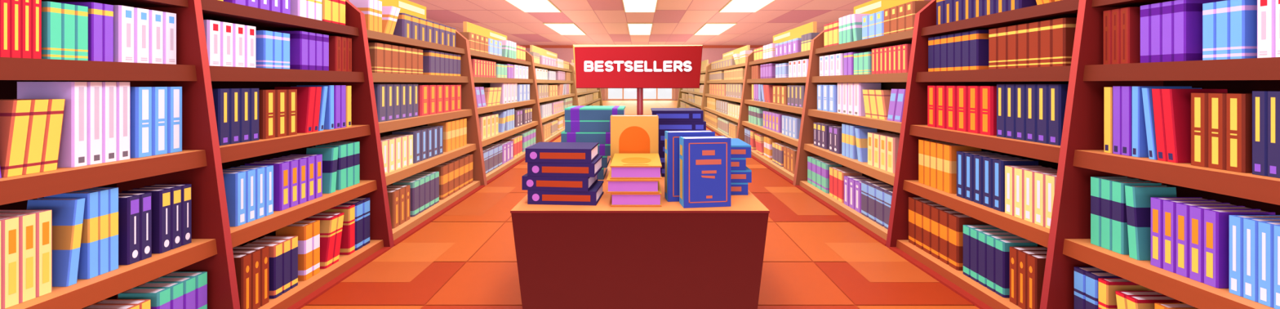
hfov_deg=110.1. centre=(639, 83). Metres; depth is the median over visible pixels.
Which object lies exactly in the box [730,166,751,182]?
book
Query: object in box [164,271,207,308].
book
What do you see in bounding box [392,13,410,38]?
book
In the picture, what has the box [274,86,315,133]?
book
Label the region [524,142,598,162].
book
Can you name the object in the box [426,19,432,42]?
book
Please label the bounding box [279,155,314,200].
book
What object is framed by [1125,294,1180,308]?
book
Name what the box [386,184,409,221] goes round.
book
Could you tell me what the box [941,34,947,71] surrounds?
book
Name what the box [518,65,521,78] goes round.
binder
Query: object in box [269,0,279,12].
book
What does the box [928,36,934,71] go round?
book
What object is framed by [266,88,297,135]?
book
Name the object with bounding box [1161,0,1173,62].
book
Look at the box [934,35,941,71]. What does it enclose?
book
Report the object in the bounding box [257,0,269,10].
book
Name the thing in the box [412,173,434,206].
book
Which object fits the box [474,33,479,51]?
book
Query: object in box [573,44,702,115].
shop sign
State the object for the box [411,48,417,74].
book
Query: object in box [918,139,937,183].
book
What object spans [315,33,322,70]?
book
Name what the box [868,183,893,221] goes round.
book
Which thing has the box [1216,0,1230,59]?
book
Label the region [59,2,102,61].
book
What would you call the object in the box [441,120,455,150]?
book
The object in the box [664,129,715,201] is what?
book
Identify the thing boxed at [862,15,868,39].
book
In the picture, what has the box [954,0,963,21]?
book
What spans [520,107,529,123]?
binder
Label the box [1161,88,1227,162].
book
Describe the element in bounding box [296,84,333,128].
book
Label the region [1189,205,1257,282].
book
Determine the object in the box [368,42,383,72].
book
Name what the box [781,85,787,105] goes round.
book
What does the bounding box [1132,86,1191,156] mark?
book
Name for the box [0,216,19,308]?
book
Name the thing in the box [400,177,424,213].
book
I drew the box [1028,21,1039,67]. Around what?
book
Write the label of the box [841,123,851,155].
book
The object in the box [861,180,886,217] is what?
book
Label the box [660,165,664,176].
book
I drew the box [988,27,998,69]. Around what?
book
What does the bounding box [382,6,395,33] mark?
book
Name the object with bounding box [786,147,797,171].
book
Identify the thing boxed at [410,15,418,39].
book
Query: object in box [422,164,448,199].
book
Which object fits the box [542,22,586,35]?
ceiling light
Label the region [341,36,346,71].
book
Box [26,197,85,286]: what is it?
book
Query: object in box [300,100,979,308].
floor
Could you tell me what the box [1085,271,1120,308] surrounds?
book
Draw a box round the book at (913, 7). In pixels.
[906,0,930,31]
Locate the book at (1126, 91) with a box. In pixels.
[1121,86,1132,155]
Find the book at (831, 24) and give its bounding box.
[828,22,833,46]
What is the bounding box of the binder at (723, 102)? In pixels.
[722,101,724,113]
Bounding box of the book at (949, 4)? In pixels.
[945,0,954,22]
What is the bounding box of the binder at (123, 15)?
[113,4,134,62]
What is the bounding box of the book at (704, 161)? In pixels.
[679,135,730,208]
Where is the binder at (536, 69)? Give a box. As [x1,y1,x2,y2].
[534,67,538,79]
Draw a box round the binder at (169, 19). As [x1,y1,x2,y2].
[163,12,176,64]
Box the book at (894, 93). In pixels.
[887,88,898,120]
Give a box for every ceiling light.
[505,0,561,12]
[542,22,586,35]
[622,0,657,12]
[626,22,653,35]
[693,22,737,35]
[718,0,774,12]
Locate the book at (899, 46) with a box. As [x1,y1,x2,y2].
[897,44,902,72]
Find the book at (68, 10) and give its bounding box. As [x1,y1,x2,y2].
[62,3,75,60]
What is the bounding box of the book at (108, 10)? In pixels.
[102,4,113,62]
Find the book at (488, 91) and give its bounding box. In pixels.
[484,87,493,106]
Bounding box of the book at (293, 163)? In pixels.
[255,159,297,207]
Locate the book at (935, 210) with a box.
[931,206,952,258]
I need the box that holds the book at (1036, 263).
[1026,253,1046,308]
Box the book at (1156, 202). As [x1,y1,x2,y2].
[1150,196,1213,268]
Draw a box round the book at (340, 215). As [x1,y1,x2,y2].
[315,212,344,263]
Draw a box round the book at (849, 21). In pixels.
[846,13,853,42]
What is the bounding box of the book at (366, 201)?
[351,197,369,245]
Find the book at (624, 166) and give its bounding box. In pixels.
[609,153,662,178]
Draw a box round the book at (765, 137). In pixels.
[764,136,772,157]
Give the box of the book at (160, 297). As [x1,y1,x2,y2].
[118,287,170,308]
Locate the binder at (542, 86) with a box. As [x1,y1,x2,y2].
[541,84,543,97]
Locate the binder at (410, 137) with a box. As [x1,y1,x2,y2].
[389,134,413,165]
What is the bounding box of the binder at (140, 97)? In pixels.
[129,86,151,157]
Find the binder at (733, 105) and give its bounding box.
[732,104,734,116]
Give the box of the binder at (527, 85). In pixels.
[526,84,529,100]
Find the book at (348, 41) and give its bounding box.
[346,37,351,71]
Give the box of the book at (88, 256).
[44,191,97,278]
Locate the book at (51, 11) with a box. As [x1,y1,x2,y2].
[41,1,62,59]
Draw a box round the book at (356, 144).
[333,141,359,184]
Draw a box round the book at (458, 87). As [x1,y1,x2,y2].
[455,84,461,110]
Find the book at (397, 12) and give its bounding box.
[388,7,400,34]
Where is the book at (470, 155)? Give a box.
[461,153,472,183]
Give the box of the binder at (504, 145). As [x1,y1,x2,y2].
[502,143,506,164]
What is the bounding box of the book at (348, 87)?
[346,85,351,126]
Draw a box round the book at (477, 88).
[474,86,481,107]
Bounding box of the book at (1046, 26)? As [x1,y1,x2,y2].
[1040,19,1052,66]
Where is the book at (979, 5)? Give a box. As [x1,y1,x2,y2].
[973,0,984,17]
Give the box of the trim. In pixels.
[520,44,764,48]
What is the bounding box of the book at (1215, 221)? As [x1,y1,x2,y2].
[1203,208,1275,288]
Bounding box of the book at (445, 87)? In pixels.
[442,84,448,112]
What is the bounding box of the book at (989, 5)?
[984,0,995,15]
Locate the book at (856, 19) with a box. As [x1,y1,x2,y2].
[851,13,870,40]
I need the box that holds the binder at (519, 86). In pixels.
[517,84,522,101]
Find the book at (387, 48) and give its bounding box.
[383,44,391,73]
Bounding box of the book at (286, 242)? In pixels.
[251,239,290,293]
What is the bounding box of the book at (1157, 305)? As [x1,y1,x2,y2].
[1154,302,1195,308]
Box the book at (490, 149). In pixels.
[482,147,493,172]
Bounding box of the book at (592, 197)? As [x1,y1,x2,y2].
[527,180,603,204]
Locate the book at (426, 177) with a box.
[406,175,429,209]
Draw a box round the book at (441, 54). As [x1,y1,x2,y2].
[439,51,444,75]
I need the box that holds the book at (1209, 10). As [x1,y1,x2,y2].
[1202,1,1216,60]
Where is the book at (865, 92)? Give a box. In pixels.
[862,89,871,117]
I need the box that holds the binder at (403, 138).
[381,135,407,167]
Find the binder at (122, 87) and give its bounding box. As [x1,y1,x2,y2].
[116,81,129,160]
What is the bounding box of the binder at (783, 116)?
[782,115,795,134]
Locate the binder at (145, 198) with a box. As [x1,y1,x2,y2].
[118,192,151,260]
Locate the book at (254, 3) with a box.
[245,0,257,8]
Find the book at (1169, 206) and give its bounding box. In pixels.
[1163,200,1221,272]
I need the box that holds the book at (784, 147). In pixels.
[783,146,797,169]
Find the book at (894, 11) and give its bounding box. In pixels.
[890,5,897,34]
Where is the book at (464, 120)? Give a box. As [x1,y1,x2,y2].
[453,118,466,146]
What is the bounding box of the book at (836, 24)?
[833,20,839,44]
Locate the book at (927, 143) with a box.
[924,140,946,186]
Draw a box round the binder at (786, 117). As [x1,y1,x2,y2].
[785,115,799,135]
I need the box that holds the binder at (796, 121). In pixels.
[792,117,801,138]
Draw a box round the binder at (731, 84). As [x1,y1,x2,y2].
[730,83,733,97]
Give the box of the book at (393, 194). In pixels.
[386,189,399,228]
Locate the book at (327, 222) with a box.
[304,214,337,268]
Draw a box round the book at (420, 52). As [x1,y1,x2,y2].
[417,48,422,74]
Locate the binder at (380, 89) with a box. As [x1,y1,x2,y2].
[373,84,385,121]
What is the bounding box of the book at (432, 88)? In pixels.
[428,84,435,114]
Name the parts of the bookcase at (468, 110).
panel, shelf, shelf, shelf, shelf, shelf, panel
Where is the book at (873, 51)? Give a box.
[871,48,875,73]
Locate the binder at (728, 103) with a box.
[728,102,736,115]
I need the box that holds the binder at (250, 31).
[244,25,255,67]
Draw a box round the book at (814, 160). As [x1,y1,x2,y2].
[812,158,828,186]
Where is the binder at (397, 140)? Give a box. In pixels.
[380,137,400,169]
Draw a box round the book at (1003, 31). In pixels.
[998,26,1008,68]
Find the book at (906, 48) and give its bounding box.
[902,44,911,72]
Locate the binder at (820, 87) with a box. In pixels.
[817,84,822,110]
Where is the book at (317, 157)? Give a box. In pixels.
[287,154,322,198]
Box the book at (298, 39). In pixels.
[273,31,307,69]
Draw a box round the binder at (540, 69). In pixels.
[538,68,542,79]
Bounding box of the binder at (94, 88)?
[87,81,102,164]
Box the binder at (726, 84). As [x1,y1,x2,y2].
[725,83,728,96]
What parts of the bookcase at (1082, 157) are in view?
panel, shelf, shelf, shelf, shelf, panel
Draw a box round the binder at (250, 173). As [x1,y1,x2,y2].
[222,168,255,222]
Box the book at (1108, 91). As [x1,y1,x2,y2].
[1103,87,1112,152]
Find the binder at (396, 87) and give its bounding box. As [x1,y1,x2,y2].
[392,84,399,119]
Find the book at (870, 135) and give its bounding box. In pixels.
[867,132,893,165]
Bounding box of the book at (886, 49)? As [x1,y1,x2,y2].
[884,46,888,73]
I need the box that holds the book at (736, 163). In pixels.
[730,157,746,169]
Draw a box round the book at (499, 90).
[495,87,501,104]
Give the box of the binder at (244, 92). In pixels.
[240,88,249,142]
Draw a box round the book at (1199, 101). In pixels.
[1191,93,1208,167]
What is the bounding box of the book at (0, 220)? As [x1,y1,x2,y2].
[0,220,1,308]
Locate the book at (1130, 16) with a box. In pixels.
[1120,7,1140,63]
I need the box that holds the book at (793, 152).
[790,149,797,173]
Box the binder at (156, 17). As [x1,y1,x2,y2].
[149,9,163,63]
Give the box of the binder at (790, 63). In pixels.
[788,61,792,77]
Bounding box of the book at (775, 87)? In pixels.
[773,85,777,103]
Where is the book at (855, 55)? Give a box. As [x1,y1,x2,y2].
[853,53,858,74]
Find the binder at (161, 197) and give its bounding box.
[121,188,170,253]
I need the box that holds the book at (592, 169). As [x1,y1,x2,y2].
[527,155,602,177]
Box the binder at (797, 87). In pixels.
[795,85,799,106]
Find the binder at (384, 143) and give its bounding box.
[380,140,387,173]
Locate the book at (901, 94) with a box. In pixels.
[894,88,906,121]
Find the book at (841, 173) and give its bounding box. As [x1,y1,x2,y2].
[838,170,862,202]
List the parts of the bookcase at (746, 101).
panel, shelf, shelf, shelf, shelf, shelf, panel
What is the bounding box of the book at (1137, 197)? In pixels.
[1124,185,1176,259]
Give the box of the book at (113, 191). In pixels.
[84,186,118,271]
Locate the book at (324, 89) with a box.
[318,86,328,130]
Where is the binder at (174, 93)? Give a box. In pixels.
[167,86,182,152]
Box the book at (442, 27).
[439,23,444,44]
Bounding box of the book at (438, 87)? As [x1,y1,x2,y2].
[435,84,442,113]
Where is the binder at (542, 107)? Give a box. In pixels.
[539,104,545,117]
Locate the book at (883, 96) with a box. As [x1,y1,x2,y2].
[875,89,891,119]
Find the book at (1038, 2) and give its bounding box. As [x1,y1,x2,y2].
[1035,0,1044,4]
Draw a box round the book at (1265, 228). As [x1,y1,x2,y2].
[1257,221,1279,306]
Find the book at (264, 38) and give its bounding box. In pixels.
[255,30,272,68]
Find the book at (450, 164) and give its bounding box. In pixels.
[440,162,453,195]
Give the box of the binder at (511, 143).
[499,141,513,159]
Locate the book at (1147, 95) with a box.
[1142,88,1201,159]
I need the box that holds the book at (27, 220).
[0,213,35,302]
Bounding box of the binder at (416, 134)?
[391,130,420,163]
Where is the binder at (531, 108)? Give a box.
[529,107,532,122]
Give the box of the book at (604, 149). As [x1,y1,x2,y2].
[597,143,610,155]
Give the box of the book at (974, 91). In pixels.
[968,85,980,133]
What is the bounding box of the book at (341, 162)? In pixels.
[315,143,346,189]
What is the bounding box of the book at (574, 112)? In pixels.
[564,105,625,119]
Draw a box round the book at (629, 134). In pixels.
[610,115,658,163]
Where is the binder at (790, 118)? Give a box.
[788,116,801,137]
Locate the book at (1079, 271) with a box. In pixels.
[1074,266,1105,308]
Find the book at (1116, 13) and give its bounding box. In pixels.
[1111,8,1120,63]
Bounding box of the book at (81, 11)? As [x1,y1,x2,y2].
[75,4,88,60]
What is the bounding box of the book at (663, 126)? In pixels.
[658,120,706,132]
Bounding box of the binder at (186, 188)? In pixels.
[150,183,191,245]
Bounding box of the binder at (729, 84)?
[728,83,730,97]
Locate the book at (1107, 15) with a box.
[1102,9,1111,64]
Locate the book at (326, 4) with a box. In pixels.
[321,0,330,22]
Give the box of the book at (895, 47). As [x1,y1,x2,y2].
[893,45,897,72]
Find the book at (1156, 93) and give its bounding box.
[1151,88,1167,160]
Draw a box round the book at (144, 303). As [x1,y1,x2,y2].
[93,298,151,308]
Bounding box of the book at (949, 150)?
[943,144,981,193]
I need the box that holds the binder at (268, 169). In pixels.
[231,164,273,216]
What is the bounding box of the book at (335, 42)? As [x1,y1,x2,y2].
[328,35,341,71]
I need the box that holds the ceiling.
[347,0,932,44]
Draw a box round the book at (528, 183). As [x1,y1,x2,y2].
[521,173,597,191]
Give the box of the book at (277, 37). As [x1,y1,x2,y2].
[272,31,281,68]
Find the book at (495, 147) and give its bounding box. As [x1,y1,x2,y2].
[483,145,497,168]
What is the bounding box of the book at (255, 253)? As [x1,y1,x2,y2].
[232,248,260,308]
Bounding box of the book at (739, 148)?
[730,137,751,157]
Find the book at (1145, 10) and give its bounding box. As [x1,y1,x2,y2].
[1140,4,1151,62]
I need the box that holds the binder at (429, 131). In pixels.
[409,128,432,158]
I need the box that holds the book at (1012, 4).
[1008,0,1036,10]
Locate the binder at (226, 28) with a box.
[220,22,232,66]
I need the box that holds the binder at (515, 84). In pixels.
[514,83,517,102]
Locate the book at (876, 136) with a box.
[873,133,896,168]
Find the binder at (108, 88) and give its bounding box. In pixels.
[102,81,116,162]
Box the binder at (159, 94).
[151,86,167,155]
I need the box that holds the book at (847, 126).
[845,124,856,157]
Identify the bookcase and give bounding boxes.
[0,0,239,308]
[200,0,394,308]
[366,0,487,245]
[462,21,544,184]
[529,44,578,142]
[571,59,602,105]
[676,59,708,108]
[701,44,750,137]
[736,21,817,184]
[792,0,924,245]
[885,0,1079,308]
[1040,0,1279,308]
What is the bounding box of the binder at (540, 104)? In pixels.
[539,103,549,115]
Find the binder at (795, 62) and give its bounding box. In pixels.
[792,60,797,77]
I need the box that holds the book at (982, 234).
[978,231,1015,286]
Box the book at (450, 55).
[448,53,453,75]
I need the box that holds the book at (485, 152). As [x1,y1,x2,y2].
[482,150,488,173]
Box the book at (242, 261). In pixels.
[233,253,251,308]
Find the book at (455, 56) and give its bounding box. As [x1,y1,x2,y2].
[453,53,457,75]
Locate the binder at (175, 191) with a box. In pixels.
[134,186,181,248]
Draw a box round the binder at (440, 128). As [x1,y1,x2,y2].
[422,125,443,155]
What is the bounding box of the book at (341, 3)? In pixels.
[337,0,345,25]
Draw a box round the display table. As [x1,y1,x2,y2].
[510,166,769,308]
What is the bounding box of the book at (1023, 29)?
[1017,23,1028,67]
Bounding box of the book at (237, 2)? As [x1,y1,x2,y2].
[223,0,245,5]
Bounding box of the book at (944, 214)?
[939,209,963,264]
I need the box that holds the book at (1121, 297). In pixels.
[1115,290,1163,308]
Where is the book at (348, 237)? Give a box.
[320,204,355,254]
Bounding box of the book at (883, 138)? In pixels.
[880,134,899,170]
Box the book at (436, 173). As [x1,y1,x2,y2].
[418,171,439,204]
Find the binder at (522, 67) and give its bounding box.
[521,66,524,78]
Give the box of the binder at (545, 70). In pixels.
[544,69,547,79]
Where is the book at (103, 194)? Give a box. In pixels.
[75,189,108,275]
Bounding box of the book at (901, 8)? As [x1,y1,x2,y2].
[897,3,906,32]
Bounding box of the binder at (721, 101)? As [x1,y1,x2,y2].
[720,100,728,112]
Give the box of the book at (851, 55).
[848,52,862,75]
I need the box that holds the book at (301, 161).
[271,157,306,204]
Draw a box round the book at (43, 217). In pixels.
[0,209,52,297]
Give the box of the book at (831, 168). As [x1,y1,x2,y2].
[829,166,851,196]
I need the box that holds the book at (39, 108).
[22,99,48,174]
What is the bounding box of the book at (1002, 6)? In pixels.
[995,0,1008,13]
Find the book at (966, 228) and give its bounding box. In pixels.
[963,224,997,277]
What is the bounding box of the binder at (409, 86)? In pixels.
[406,84,412,117]
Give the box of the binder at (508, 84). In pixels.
[506,83,510,102]
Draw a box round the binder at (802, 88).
[799,85,805,107]
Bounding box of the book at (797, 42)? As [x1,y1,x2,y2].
[792,37,801,53]
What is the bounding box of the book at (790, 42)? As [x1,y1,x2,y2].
[787,39,792,53]
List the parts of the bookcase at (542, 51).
panel, shelf, shelf, shelf, shelf, shelf, panel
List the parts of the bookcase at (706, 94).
panel, shelf, shelf, shelf, shelf, shelf, panel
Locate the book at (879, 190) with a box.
[875,186,893,226]
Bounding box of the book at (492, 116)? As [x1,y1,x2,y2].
[481,114,494,136]
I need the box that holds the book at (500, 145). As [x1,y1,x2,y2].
[488,143,502,166]
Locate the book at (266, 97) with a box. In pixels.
[258,89,275,138]
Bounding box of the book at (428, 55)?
[422,49,435,75]
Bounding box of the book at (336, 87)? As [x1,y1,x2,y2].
[333,84,340,128]
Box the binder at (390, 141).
[380,138,394,172]
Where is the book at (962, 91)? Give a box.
[956,85,968,131]
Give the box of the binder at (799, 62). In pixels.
[797,59,802,76]
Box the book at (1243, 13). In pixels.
[1230,0,1257,58]
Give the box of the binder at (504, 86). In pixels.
[489,83,506,103]
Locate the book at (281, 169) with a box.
[244,161,288,210]
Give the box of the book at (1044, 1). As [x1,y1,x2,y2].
[1043,0,1054,3]
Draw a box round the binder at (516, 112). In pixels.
[514,110,519,127]
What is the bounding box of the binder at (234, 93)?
[229,88,239,143]
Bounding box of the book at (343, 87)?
[340,84,346,127]
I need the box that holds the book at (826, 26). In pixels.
[824,23,828,47]
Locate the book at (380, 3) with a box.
[377,0,382,32]
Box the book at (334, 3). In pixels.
[330,0,337,23]
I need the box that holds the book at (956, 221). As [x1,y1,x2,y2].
[948,213,989,270]
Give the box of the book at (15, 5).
[9,0,21,57]
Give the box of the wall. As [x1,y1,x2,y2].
[525,48,755,100]
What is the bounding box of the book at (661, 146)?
[658,143,664,154]
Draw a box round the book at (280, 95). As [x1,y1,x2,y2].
[275,89,286,137]
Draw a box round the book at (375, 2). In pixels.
[373,0,377,31]
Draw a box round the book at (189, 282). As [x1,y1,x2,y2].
[148,275,195,308]
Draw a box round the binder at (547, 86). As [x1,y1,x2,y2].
[546,84,548,97]
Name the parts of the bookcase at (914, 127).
panel, shelf, shelf, shelf, shelf, shelf, panel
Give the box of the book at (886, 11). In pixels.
[884,8,890,35]
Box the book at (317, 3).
[314,0,321,20]
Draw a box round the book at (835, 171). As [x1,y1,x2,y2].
[833,168,854,199]
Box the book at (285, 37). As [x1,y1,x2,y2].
[281,32,289,69]
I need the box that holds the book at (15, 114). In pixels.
[0,99,31,177]
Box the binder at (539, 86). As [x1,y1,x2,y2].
[537,84,541,97]
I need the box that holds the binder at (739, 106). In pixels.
[737,105,740,118]
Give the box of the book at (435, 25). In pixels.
[432,22,439,44]
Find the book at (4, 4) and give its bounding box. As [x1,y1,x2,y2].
[0,0,9,57]
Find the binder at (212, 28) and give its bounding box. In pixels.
[203,19,220,66]
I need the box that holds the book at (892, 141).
[887,136,899,173]
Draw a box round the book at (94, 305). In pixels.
[84,303,139,308]
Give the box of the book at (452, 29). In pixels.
[450,26,455,47]
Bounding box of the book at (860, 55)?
[858,52,863,74]
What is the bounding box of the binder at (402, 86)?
[400,84,406,118]
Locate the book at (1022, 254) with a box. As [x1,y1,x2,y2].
[1017,249,1047,308]
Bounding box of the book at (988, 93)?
[980,85,996,135]
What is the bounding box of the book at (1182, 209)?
[1175,202,1242,277]
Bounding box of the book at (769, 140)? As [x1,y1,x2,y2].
[766,137,781,159]
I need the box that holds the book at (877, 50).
[875,48,879,73]
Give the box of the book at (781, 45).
[779,42,783,55]
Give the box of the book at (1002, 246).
[995,238,1037,297]
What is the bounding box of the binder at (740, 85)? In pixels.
[738,83,742,97]
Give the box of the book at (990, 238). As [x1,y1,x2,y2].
[986,235,1023,291]
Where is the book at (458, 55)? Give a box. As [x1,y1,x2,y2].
[457,54,460,75]
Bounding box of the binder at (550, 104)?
[543,102,551,115]
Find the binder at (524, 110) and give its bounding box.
[517,108,527,124]
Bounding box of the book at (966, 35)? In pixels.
[962,31,969,70]
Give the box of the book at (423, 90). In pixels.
[417,84,428,115]
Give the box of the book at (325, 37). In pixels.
[322,34,328,70]
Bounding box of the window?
[606,88,673,99]
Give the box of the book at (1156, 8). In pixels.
[1151,2,1161,62]
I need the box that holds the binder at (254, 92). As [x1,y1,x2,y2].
[249,88,258,141]
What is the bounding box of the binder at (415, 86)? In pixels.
[412,84,417,116]
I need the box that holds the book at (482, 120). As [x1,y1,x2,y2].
[478,116,486,139]
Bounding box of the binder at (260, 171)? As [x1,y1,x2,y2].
[227,167,264,218]
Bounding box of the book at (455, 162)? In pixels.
[444,160,458,192]
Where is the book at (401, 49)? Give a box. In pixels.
[398,45,404,73]
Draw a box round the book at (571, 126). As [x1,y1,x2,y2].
[564,120,610,132]
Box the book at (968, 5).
[963,0,973,19]
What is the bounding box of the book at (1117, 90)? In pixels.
[1112,85,1150,154]
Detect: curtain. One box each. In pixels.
[600,88,605,100]
[674,88,679,100]
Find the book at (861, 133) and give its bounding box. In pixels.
[854,127,877,161]
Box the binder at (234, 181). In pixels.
[222,171,245,226]
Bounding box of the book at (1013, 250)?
[1009,246,1047,305]
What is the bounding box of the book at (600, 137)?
[560,129,610,143]
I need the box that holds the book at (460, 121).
[449,119,462,146]
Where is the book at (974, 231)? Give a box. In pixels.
[970,227,1005,281]
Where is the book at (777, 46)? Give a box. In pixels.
[775,43,779,56]
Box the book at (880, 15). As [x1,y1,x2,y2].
[875,10,884,36]
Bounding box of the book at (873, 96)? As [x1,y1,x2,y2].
[868,89,879,118]
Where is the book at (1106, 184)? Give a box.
[1101,178,1140,249]
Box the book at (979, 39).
[969,30,988,70]
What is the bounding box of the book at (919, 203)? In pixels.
[915,200,934,249]
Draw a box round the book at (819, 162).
[816,160,834,190]
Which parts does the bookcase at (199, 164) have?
panel, shelf, shelf, shelf, shelf, panel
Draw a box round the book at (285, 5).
[280,0,290,14]
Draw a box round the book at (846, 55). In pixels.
[844,53,848,75]
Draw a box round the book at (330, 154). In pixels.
[306,146,337,193]
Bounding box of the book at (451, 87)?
[448,84,455,111]
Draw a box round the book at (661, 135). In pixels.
[658,132,664,143]
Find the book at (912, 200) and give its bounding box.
[908,196,928,244]
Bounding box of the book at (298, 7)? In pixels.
[290,0,306,17]
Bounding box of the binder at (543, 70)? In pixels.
[542,69,544,79]
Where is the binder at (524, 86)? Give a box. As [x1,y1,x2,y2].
[522,84,526,100]
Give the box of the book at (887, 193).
[884,190,893,229]
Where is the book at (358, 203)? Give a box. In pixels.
[341,200,362,250]
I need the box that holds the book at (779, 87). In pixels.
[777,85,781,104]
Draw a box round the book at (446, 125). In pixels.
[427,121,450,151]
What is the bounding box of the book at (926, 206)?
[923,202,944,253]
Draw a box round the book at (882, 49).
[880,47,884,73]
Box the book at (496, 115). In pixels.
[485,113,498,134]
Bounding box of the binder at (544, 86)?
[543,84,546,97]
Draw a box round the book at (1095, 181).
[1090,176,1136,246]
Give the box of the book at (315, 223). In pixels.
[294,219,319,275]
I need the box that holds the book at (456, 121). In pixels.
[445,120,458,148]
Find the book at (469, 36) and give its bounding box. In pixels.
[458,31,474,50]
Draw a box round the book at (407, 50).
[404,47,411,74]
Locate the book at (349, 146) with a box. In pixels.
[329,142,353,186]
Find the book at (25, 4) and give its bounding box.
[21,0,31,57]
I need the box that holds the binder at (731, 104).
[729,103,740,115]
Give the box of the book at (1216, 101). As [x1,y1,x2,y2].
[1208,93,1226,169]
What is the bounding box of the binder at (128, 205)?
[118,195,139,264]
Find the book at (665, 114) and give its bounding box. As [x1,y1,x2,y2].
[650,107,702,121]
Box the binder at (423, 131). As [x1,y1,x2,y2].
[399,128,426,160]
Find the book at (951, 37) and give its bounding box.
[947,33,955,71]
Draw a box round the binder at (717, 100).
[715,99,724,111]
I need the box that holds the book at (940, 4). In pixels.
[936,0,945,24]
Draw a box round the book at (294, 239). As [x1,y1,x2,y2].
[257,235,297,288]
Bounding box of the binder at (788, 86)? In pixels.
[787,84,801,105]
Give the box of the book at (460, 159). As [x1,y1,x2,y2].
[450,157,463,189]
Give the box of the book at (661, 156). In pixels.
[658,154,664,165]
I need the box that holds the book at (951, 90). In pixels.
[946,85,956,129]
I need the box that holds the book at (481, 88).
[479,86,486,106]
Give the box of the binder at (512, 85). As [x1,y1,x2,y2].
[510,83,514,102]
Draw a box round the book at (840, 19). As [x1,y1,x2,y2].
[839,17,842,44]
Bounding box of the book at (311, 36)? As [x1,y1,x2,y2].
[307,31,315,70]
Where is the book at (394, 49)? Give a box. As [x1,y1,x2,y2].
[391,44,398,73]
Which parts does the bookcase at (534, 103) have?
panel, shelf, shelf, shelf, shelf, shelf, panel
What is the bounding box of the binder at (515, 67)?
[513,64,518,78]
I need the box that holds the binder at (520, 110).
[514,109,522,125]
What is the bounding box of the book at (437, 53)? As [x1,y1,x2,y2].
[435,50,439,75]
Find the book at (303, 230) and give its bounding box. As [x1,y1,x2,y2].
[275,222,311,280]
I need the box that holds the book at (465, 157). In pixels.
[457,155,468,186]
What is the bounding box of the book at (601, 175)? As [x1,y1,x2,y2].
[596,167,607,179]
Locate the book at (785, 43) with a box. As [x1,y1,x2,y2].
[783,40,787,54]
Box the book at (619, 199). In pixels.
[610,180,661,206]
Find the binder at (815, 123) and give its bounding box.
[813,122,828,146]
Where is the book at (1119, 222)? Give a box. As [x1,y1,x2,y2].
[1111,180,1161,253]
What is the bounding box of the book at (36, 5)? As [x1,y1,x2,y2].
[31,0,41,58]
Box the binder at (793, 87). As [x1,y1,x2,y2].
[791,85,795,106]
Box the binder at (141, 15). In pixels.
[134,7,149,62]
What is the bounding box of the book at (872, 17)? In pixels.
[868,13,875,38]
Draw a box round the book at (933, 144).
[930,142,950,188]
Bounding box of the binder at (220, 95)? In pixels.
[212,88,229,145]
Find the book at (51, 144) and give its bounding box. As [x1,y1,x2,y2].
[13,98,65,171]
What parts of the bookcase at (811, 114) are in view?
panel, shelf, shelf, shelf, shelf, shelf, panel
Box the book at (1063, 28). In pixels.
[1052,17,1076,66]
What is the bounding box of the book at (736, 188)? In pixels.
[730,182,747,195]
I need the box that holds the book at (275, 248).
[243,242,282,297]
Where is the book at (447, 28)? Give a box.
[444,25,450,45]
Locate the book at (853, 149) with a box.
[849,124,868,159]
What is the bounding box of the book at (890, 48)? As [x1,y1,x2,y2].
[888,45,893,73]
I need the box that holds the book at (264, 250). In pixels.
[232,245,269,306]
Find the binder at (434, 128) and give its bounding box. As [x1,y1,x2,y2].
[412,126,437,156]
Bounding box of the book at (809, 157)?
[807,155,825,184]
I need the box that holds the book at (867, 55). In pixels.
[863,51,871,74]
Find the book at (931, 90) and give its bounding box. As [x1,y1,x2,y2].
[927,85,937,127]
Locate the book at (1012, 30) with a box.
[1008,25,1017,68]
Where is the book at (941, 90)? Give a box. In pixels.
[937,85,946,128]
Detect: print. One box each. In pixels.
[618,125,649,153]
[621,156,650,164]
[672,136,679,196]
[688,142,727,203]
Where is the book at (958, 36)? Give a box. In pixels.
[955,32,962,70]
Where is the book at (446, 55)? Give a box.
[444,52,448,75]
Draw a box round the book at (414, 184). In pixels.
[392,180,418,216]
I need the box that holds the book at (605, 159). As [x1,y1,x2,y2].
[601,155,610,167]
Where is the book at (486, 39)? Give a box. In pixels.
[484,36,488,53]
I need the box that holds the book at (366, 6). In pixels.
[348,0,373,31]
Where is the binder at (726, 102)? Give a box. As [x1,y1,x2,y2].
[724,101,735,114]
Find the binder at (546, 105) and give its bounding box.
[545,104,547,116]
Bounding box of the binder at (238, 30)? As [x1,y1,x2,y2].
[232,23,244,66]
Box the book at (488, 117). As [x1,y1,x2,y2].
[478,115,490,137]
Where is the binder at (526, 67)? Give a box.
[524,66,528,79]
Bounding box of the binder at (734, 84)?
[733,83,735,97]
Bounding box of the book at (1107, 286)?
[1097,277,1153,308]
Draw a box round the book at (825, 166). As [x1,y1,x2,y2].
[822,162,841,193]
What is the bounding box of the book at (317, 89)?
[311,86,321,131]
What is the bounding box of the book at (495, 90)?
[491,87,497,105]
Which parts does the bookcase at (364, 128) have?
panel, shelf, shelf, shelf, shelf, shelf, panel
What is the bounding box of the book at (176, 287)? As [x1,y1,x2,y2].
[134,281,183,308]
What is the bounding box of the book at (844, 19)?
[842,15,846,43]
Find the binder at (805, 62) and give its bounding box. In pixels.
[802,58,808,76]
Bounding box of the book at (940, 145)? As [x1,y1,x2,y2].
[937,142,959,191]
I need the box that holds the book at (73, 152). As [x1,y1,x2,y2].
[17,81,87,167]
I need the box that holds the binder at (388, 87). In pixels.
[385,84,392,120]
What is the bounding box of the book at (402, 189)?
[386,186,404,224]
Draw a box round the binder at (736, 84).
[735,83,738,97]
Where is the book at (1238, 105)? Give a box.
[1226,93,1252,172]
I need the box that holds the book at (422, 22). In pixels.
[418,17,426,40]
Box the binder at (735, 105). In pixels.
[734,104,740,117]
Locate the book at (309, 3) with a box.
[306,0,314,18]
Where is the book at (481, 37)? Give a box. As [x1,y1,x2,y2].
[479,35,484,52]
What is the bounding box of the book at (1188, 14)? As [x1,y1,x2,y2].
[1173,0,1226,61]
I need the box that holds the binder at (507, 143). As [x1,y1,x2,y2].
[495,142,509,161]

